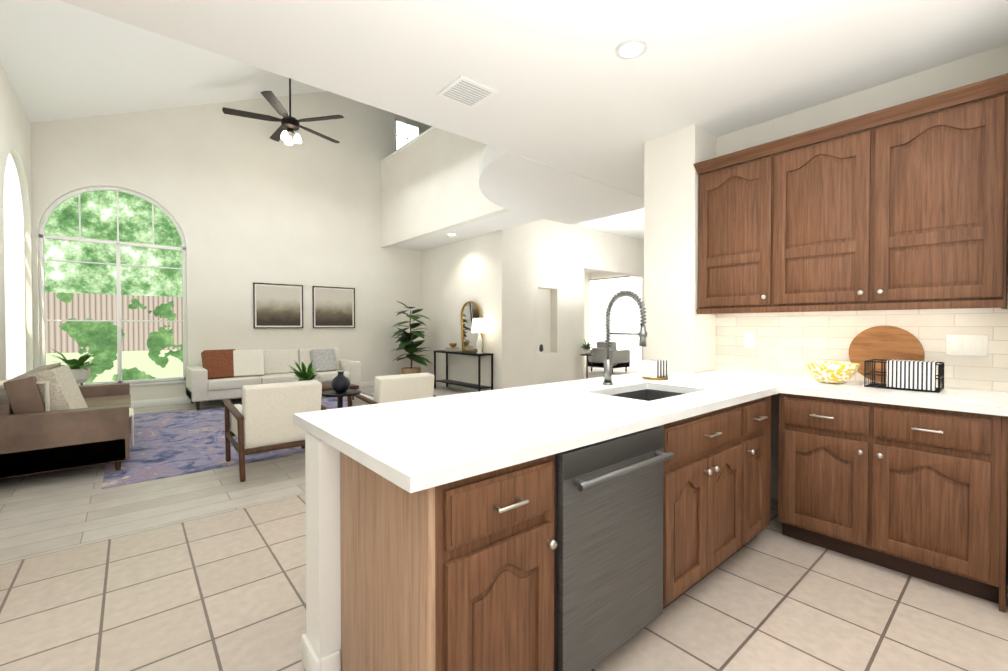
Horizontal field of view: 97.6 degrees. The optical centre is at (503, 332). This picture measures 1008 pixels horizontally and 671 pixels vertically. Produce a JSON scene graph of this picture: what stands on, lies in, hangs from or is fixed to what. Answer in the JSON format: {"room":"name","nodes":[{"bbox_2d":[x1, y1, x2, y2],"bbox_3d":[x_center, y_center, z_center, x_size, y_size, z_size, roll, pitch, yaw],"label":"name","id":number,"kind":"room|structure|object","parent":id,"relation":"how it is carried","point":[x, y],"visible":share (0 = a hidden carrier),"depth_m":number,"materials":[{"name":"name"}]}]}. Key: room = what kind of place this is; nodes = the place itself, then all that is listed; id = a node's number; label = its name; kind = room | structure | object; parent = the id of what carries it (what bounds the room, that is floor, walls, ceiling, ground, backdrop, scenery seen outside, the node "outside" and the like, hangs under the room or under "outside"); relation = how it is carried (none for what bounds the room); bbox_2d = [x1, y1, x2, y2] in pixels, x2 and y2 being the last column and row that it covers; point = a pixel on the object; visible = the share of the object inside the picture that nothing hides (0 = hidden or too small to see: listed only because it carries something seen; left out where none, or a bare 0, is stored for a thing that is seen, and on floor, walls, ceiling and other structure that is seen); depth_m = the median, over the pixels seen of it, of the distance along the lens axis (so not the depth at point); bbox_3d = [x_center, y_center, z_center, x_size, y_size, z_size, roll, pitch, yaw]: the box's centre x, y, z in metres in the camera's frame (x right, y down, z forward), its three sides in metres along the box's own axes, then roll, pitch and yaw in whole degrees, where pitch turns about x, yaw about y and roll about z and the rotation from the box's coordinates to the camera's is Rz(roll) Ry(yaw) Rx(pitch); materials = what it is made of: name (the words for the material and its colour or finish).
{"room":"kitchen","nodes":[
{"label":"kitchen","id":0,"kind":"room"},
{"bbox_2d":[0,62,33,389],"bbox_3d":[-4.913,-3.279,3.983,0.220,9.000,5.430,-1,1,-40],"label":"wall","id":1,"kind":"structure","parent":0,"point":[15,132],"depth_m":5.48,"materials":[{"name":"paint"}]},
{"bbox_2d":[4,154,25,379],"bbox_3d":[-6.002,-0.694,5.385,0.004,2.930,1.600,-1,1,-40],"label":"window","id":2,"kind":"structure","parent":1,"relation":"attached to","point":[14,289],"depth_m":5.46,"materials":[{"name":"white"}]},
{"bbox_2d":[0,0,325,122],"bbox_3d":[0.104,-5.871,7.941,13.200,6.140,6.250,-1,1,-40],"label":"ceiling","id":3,"kind":"structure","parent":0,"point":[60,60],"depth_m":5.57,"materials":[{"name":"white paint"}]},
{"bbox_2d":[222,78,343,144],"bbox_3d":[-3.547,-3.724,7.259,1.814,1.197,1.762,-1,1,-40],"label":"ceiling fan","id":4,"kind":"object","parent":3,"relation":"hanging from","point":[290,125],"visible":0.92,"depth_m":7.10,"materials":[{"name":"brown metal"}]},
{"bbox_2d":[31,91,591,400],"bbox_3d":[-1.843,-3.369,10.279,13.200,9.000,0.220,-1,1,-40],"label":"wall","id":5,"kind":"structure","parent":0,"point":[245,202],"depth_m":7.95,"materials":[{"name":"paint"}]},
{"bbox_2d":[38,186,186,385],"bbox_3d":[-5.929,-0.699,6.785,1.780,3.060,0.155,-1,1,-40],"label":"window","id":6,"kind":"structure","parent":5,"relation":"in","point":[50,210],"depth_m":6.80,"materials":[{"name":"white"}]},
{"bbox_2d":[131,381,373,407],"bbox_3d":[-4.240,1.107,8.158,6.120,0.110,0.019,-1,1,-40],"label":"baseboard","id":7,"kind":"structure","parent":5,"relation":"attached to","point":[179,400],"depth_m":7.13,"materials":[{"name":"white"}]},
{"bbox_2d":[253,282,302,327],"bbox_3d":[-4.173,-0.489,8.181,0.840,0.820,0.030,-1,1,-40],"label":"picture","id":8,"kind":"object","parent":5,"relation":"attached to","point":[277,305],"visible":0.92,"depth_m":8.16,"materials":[{"name":"brown wood"}]},
{"bbox_2d":[312,286,354,327],"bbox_3d":[-3.398,-0.498,8.836,0.830,0.820,0.030,-1,1,-40],"label":"picture","id":9,"kind":"object","parent":5,"relation":"attached to","point":[333,307],"visible":0.88,"depth_m":8.83,"materials":[{"name":"brown wood"}]},
{"bbox_2d":[394,118,419,150],"bbox_3d":[-2.151,-4.323,9.847,0.630,0.720,0.018,-1,1,-40],"label":"window","id":10,"kind":"structure","parent":5,"relation":"in","point":[405,132],"depth_m":9.78,"materials":[{"name":"white glass"}]},
{"bbox_2d":[0,367,641,564],"bbox_3d":[-0.116,1.210,8.302,13.200,0.100,5.730,-1,1,-40],"label":"floor","id":11,"kind":"structure","parent":0,"point":[43,513],"depth_m":3.27,"materials":[{"name":"beige wood"}]},
{"bbox_2d":[0,363,133,478],"bbox_3d":[-4.365,0.756,4.418,0.996,0.905,2.200,-1,1,-40],"label":"leather sofa","id":12,"kind":"object","parent":11,"relation":"on","point":[54,417],"visible":1,"depth_m":3.68,"materials":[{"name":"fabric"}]},
{"bbox_2d":[50,348,108,384],"bbox_3d":[-5.872,0.700,5.977,0.784,0.978,0.721,-1,1,-40],"label":"potted plant","id":13,"kind":"object","parent":11,"relation":"on","point":[81,372],"visible":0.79,"depth_m":5.98,"materials":[{"name":"green plant"}]},
{"bbox_2d":[101,392,373,488],"bbox_3d":[-2.961,1.189,6.013,3.600,0.004,3.650,-1,1,-40],"label":"rug","id":14,"kind":"object","parent":11,"relation":"on","point":[171,443],"visible":0.29,"depth_m":4.59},
{"bbox_2d":[322,382,358,407],"bbox_3d":[-2.780,0.976,6.261,1.200,0.414,0.700,-1,1,-40],"label":"coffee table","id":15,"kind":"object","parent":14,"relation":"on","point":[326,386],"visible":0.15,"depth_m":6.37,"materials":[{"name":"brown wood"}]},
{"bbox_2d":[288,360,320,380],"bbox_3d":[-2.796,0.580,6.205,0.540,0.376,0.626,-1,1,-40],"label":"succulent plant","id":16,"kind":"object","parent":15,"relation":"on","point":[305,374],"visible":0.67,"depth_m":6.16,"materials":[{"name":"green plant"}]},
{"bbox_2d":[186,348,360,409],"bbox_3d":[-3.945,0.716,7.727,2.580,0.893,0.930,-1,1,-40],"label":"sofa","id":17,"kind":"object","parent":11,"relation":"on","point":[223,374],"visible":0.73,"depth_m":7.32,"materials":[{"name":"fabric"}]},
{"bbox_2d":[223,380,325,481],"bbox_3d":[-2.132,0.829,4.114,0.725,0.772,0.832,-1,1,-40],"label":"armchair","id":18,"kind":"object","parent":11,"relation":"on","point":[259,419],"visible":0.79,"depth_m":3.81,"materials":[{"name":"beige fabric"}]},
{"bbox_2d":[322,389,360,407],"bbox_3d":[-1.632,0.902,4.415,0.380,0.614,0.380,-1,1,-40],"label":"side table","id":19,"kind":"object","parent":11,"relation":"on","point":[340,395],"visible":0.42,"depth_m":4.38,"materials":[{"name":"black wood"}]},
{"bbox_2d":[331,371,349,391],"bbox_3d":[-1.632,0.493,4.409,0.184,0.200,0.184,-1,1,-40],"label":"vase","id":20,"kind":"object","parent":19,"relation":"on","point":[340,382],"visible":1,"depth_m":4.35,"materials":[{"name":"black ceramic"}]},
{"bbox_2d":[347,372,436,406],"bbox_3d":[-1.210,0.820,4.789,0.725,0.772,0.832,-1,1,-40],"label":"armchair","id":21,"kind":"object","parent":11,"relation":"on","point":[393,388],"visible":0.29,"depth_m":4.50,"materials":[{"name":"beige fabric"}]},
{"bbox_2d":[391,301,431,373],"bbox_3d":[-1.956,0.245,9.250,0.907,1.799,0.938,-1,1,-40],"label":"fiddle-leaf fig plant","id":22,"kind":"object","parent":11,"relation":"on","point":[408,345],"visible":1,"depth_m":9.15,"materials":[{"name":"plant"}]},
{"bbox_2d":[434,350,493,391],"bbox_3d":[-0.816,0.763,8.542,0.330,0.774,1.550,-1,1,-40],"label":"console table","id":23,"kind":"object","parent":11,"relation":"on","point":[479,386],"visible":0.88,"depth_m":8.35,"materials":[{"name":"black metal"}]},
{"bbox_2d":[445,343,460,351],"bbox_3d":[-1.020,0.294,8.769,0.200,0.154,0.270,-1,1,-40],"label":"bowl","id":24,"kind":"object","parent":23,"relation":"on","point":[452,348],"visible":1,"depth_m":8.71,"materials":[{"name":"gold"}]},
{"bbox_2d":[461,301,482,351],"bbox_3d":[-0.636,-0.114,8.518,0.081,0.980,0.640,-1,1,-40],"label":"arched mirror","id":25,"kind":"object","parent":23,"relation":"on","point":[470,310],"visible":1,"depth_m":8.57,"materials":[{"name":"gold metal"}]},
{"bbox_2d":[471,318,487,353],"bbox_3d":[-0.445,0.062,8.040,0.300,0.638,0.300,-1,1,-40],"label":"table lamp","id":26,"kind":"object","parent":23,"relation":"on","point":[479,325],"visible":0.98,"depth_m":7.95,"materials":[{"name":"beige ceramic"}]},
{"bbox_2d":[580,339,593,378],"bbox_3d":[1.866,0.632,9.894,0.446,0.997,0.379,-1,1,-40],"label":"stand","id":27,"kind":"object","parent":11,"relation":"on","point":[586,349],"visible":0.94,"depth_m":9.86,"materials":[{"name":"black metal"}]},
{"bbox_2d":[588,341,629,373],"bbox_3d":[2.925,0.670,12.295,0.810,0.854,0.850,-1,1,-40],"label":"chair","id":28,"kind":"object","parent":11,"relation":"on","point":[621,358],"visible":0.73,"depth_m":12.03,"materials":[{"name":"grey fabric"}]},
{"bbox_2d":[380,126,509,247],"bbox_3d":[-0.645,-2.715,7.214,0.180,1.840,6.018,-1,1,-40],"label":"wall","id":29,"kind":"structure","parent":0,"point":[429,181],"depth_m":7.89,"materials":[{"name":"paint"}]},
{"bbox_2d":[421,222,532,389],"bbox_3d":[-0.679,-0.628,9.259,0.770,3.548,2.898,-1,1,-40],"label":"wall","id":30,"kind":"structure","parent":0,"point":[490,274],"depth_m":8.35,"materials":[{"name":"paint"}]},
{"bbox_2d":[436,382,490,391],"bbox_3d":[-0.965,1.095,9.012,0.015,0.110,2.885,-1,1,-40],"label":"baseboard","id":31,"kind":"structure","parent":30,"relation":"attached to","point":[437,383],"depth_m":8.90,"materials":[{"name":"white"}]},
{"bbox_2d":[0,494,1007,670],"bbox_3d":[3.169,1.285,3.026,15.000,0.100,6.570,-1,1,-40],"label":"floor","id":32,"kind":"structure","parent":0,"point":[225,591],"depth_m":1.98,"materials":[{"name":"beige tile"}]},
{"bbox_2d":[340,477,556,670],"bbox_3d":[-0.199,0.926,1.497,0.440,0.660,0.635,-1,1,-40],"label":"base cabinet","id":33,"kind":"object","parent":32,"relation":"on","point":[457,575],"depth_m":1.25,"materials":[{"name":"brown wood"}]},
{"bbox_2d":[554,426,673,670],"bbox_3d":[0.242,0.816,1.796,0.606,0.872,0.657,-1,1,-40],"label":"dishwasher","id":34,"kind":"object","parent":32,"relation":"on","point":[608,549],"visible":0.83,"depth_m":1.54,"materials":[{"name":"silver metal"}]},
{"bbox_2d":[544,415,770,609],"bbox_3d":[0.914,0.913,2.439,1.236,0.660,0.635,-1,1,-40],"label":"base cabinet","id":35,"kind":"object","parent":32,"relation":"on","point":[716,482],"depth_m":2.05,"materials":[{"name":"brown wood"}]},
{"bbox_2d":[293,370,812,492],"bbox_3d":[0.649,0.440,2.429,3.117,0.235,0.988,-1,1,-40],"label":"countertop","id":36,"kind":"structure","parent":35,"relation":"on","point":[413,445],"depth_m":1.69,"materials":[{"name":"white stone"}]},
{"bbox_2d":[602,290,646,384],"bbox_3d":[0.730,0.033,2.620,0.120,0.569,0.296,-1,1,-40],"label":"faucet","id":37,"kind":"object","parent":36,"relation":"on","point":[642,336],"visible":1,"depth_m":2.64,"materials":[{"name":"silver metal"}]},
{"bbox_2d":[642,359,668,379],"bbox_3d":[1.029,0.250,3.002,0.170,0.125,0.170,-1,1,-40],"label":"sink caddy","id":38,"kind":"object","parent":36,"relation":"on","point":[655,369],"visible":1,"depth_m":2.95,"materials":[{"name":"white"}]},
{"bbox_2d":[778,393,1007,612],"bbox_3d":[2.169,0.803,2.497,0.713,0.878,0.905,-1,1,-40],"label":"base cabinet","id":39,"kind":"object","parent":32,"relation":"on","point":[919,492],"visible":0.94,"depth_m":2.22,"materials":[{"name":"brown wood"}]},
{"bbox_2d":[781,378,1007,415],"bbox_3d":[2.196,0.341,2.480,0.687,0.039,0.870,-1,1,-40],"label":"countertop","id":40,"kind":"structure","parent":39,"relation":"on","point":[952,399],"depth_m":2.30,"materials":[{"name":"white stone"}]},
{"bbox_2d":[805,361,859,383],"bbox_3d":[2.060,0.253,2.774,0.280,0.125,0.280,-1,1,-40],"label":"bowl","id":41,"kind":"object","parent":40,"relation":"on","point":[832,372],"visible":1,"depth_m":2.70,"materials":[{"name":"yellow ceramic"}]},
{"bbox_2d":[849,326,924,382],"bbox_3d":[2.374,0.136,2.749,0.068,0.359,0.360,-1,1,-40],"label":"cutting board","id":42,"kind":"object","parent":40,"relation":"on","point":[887,342],"visible":0.6,"depth_m":2.75,"materials":[{"name":"brown wood"}]},
{"bbox_2d":[864,359,943,392],"bbox_3d":[2.292,0.242,2.530,0.207,0.153,0.317,-1,1,-40],"label":"wire basket","id":43,"kind":"object","parent":40,"relation":"on","point":[940,375],"visible":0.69,"depth_m":2.54,"materials":[{"name":"black metal"}]},
{"bbox_2d":[887,360,937,390],"bbox_3d":[2.268,0.233,2.452,0.098,0.150,0.200,-1,1,-40],"label":"striped towel","id":44,"kind":"object","parent":43,"relation":"in","point":[912,374],"visible":1,"depth_m":2.42,"materials":[{"name":"white fabric"}]},
{"bbox_2d":[305,124,716,661],"bbox_3d":[0.449,-0.162,2.764,3.265,2.800,0.465,-1,1,-40],"label":"wall","id":45,"kind":"structure","parent":0,"point":[680,337],"depth_m":3.39,"materials":[{"name":"paint"}]},
{"bbox_2d":[301,634,339,668],"bbox_3d":[0.296,1.186,2.561,2.775,0.110,0.015,-1,1,-40],"label":"baseboard","id":46,"kind":"structure","parent":45,"relation":"attached to","point":[311,661],"depth_m":1.60,"materials":[{"name":"white wood"}]},
{"bbox_2d":[393,208,643,271],"bbox_3d":[2.263,-2.235,9.676,7.730,0.750,6.030,-1,1,-40],"label":"ceiling soffit","id":47,"kind":"structure","parent":0,"point":[630,224],"depth_m":8.89,"materials":[{"name":"white paint"}]},
{"bbox_2d":[59,0,1007,224],"bbox_3d":[2.873,-4.516,3.177,15.150,5.904,7.610,-1,1,-40],"label":"ceiling","id":48,"kind":"structure","parent":0,"point":[569,118],"depth_m":2.51,"materials":[{"name":"white paint"}]},
{"bbox_2d":[437,75,496,108],"bbox_3d":[-0.243,-1.556,2.869,0.280,0.014,0.280,-1,1,-40],"label":"ceiling vent","id":49,"kind":"object","parent":48,"relation":"in","point":[465,91],"visible":0.98,"depth_m":2.85,"materials":[{"name":"white metal"}]},
{"bbox_2d":[615,39,647,58],"bbox_3d":[0.699,-1.553,2.422,0.169,0.008,0.169,0,1,26],"label":"recessed light","id":50,"kind":"object","parent":48,"relation":"in","point":[631,48],"depth_m":2.41,"materials":[{"name":"white"}]},
{"bbox_2d":[533,219,643,384],"bbox_3d":[2.196,-0.648,10.644,5.410,3.548,0.300,-1,1,-40],"label":"wall","id":51,"kind":"structure","parent":0,"point":[565,256],"depth_m":9.74,"materials":[{"name":"paint"}]},
{"bbox_2d":[592,272,634,369],"bbox_3d":[5.097,-0.661,11.520,0.150,3.550,6.910,-1,1,-40],"label":"wall","id":52,"kind":"structure","parent":0,"point":[598,275],"depth_m":13.72,"materials":[{"name":"paint"}]},
{"bbox_2d":[589,276,641,369],"bbox_3d":[3.345,-0.298,13.324,0.062,2.732,2.400,-1,1,-40],"label":"window","id":53,"kind":"structure","parent":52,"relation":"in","point":[625,315],"depth_m":13.21,"materials":[{"name":"white glass"}]},
{"bbox_2d":[715,44,1007,499],"bbox_3d":[3.274,-0.149,1.843,0.140,2.800,4.660,-1,1,-40],"label":"wall","id":54,"kind":"structure","parent":0,"point":[788,343],"depth_m":2.90,"materials":[{"name":"paint"}]},
{"bbox_2d":[694,145,757,312],"bbox_3d":[1.784,-0.720,3.230,0.326,1.084,0.594,-1,1,-40],"label":"upper cabinet","id":55,"kind":"object","parent":54,"relation":"attached to","point":[728,196],"depth_m":3.18,"materials":[{"name":"brown wood"}]},
{"bbox_2d":[744,333,754,347],"bbox_3d":[1.880,0.060,3.379,0.008,0.116,0.075,-1,1,-40],"label":"switch plate","id":56,"kind":"object","parent":54,"relation":"attached to","point":[749,338],"depth_m":3.37,"materials":[{"name":"white plastic"}]},
{"bbox_2d":[758,73,1007,308],"bbox_3d":[2.237,-0.713,2.695,0.326,1.084,1.113,-1,1,-40],"label":"upper cabinet","id":57,"kind":"object","parent":54,"relation":"attached to","point":[910,213],"depth_m":2.49,"materials":[{"name":"brown wood"}]},
{"bbox_2d":[946,335,987,355],"bbox_3d":[2.623,0.072,2.500,0.008,0.116,0.165,-1,1,-40],"label":"switch plate","id":58,"kind":"object","parent":54,"relation":"attached to","point":[973,345],"depth_m":2.50,"materials":[{"name":"white plastic"}]},
{"label":"outside","id":59,"kind":"structure","parent":0,"visible":0},
{"bbox_2d":[44,191,182,382],"bbox_3d":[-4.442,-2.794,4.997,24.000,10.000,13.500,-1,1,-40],"label":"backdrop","id":60,"kind":"structure","parent":59,"point":[88,291],"depth_m":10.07,"materials":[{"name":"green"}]}
]}

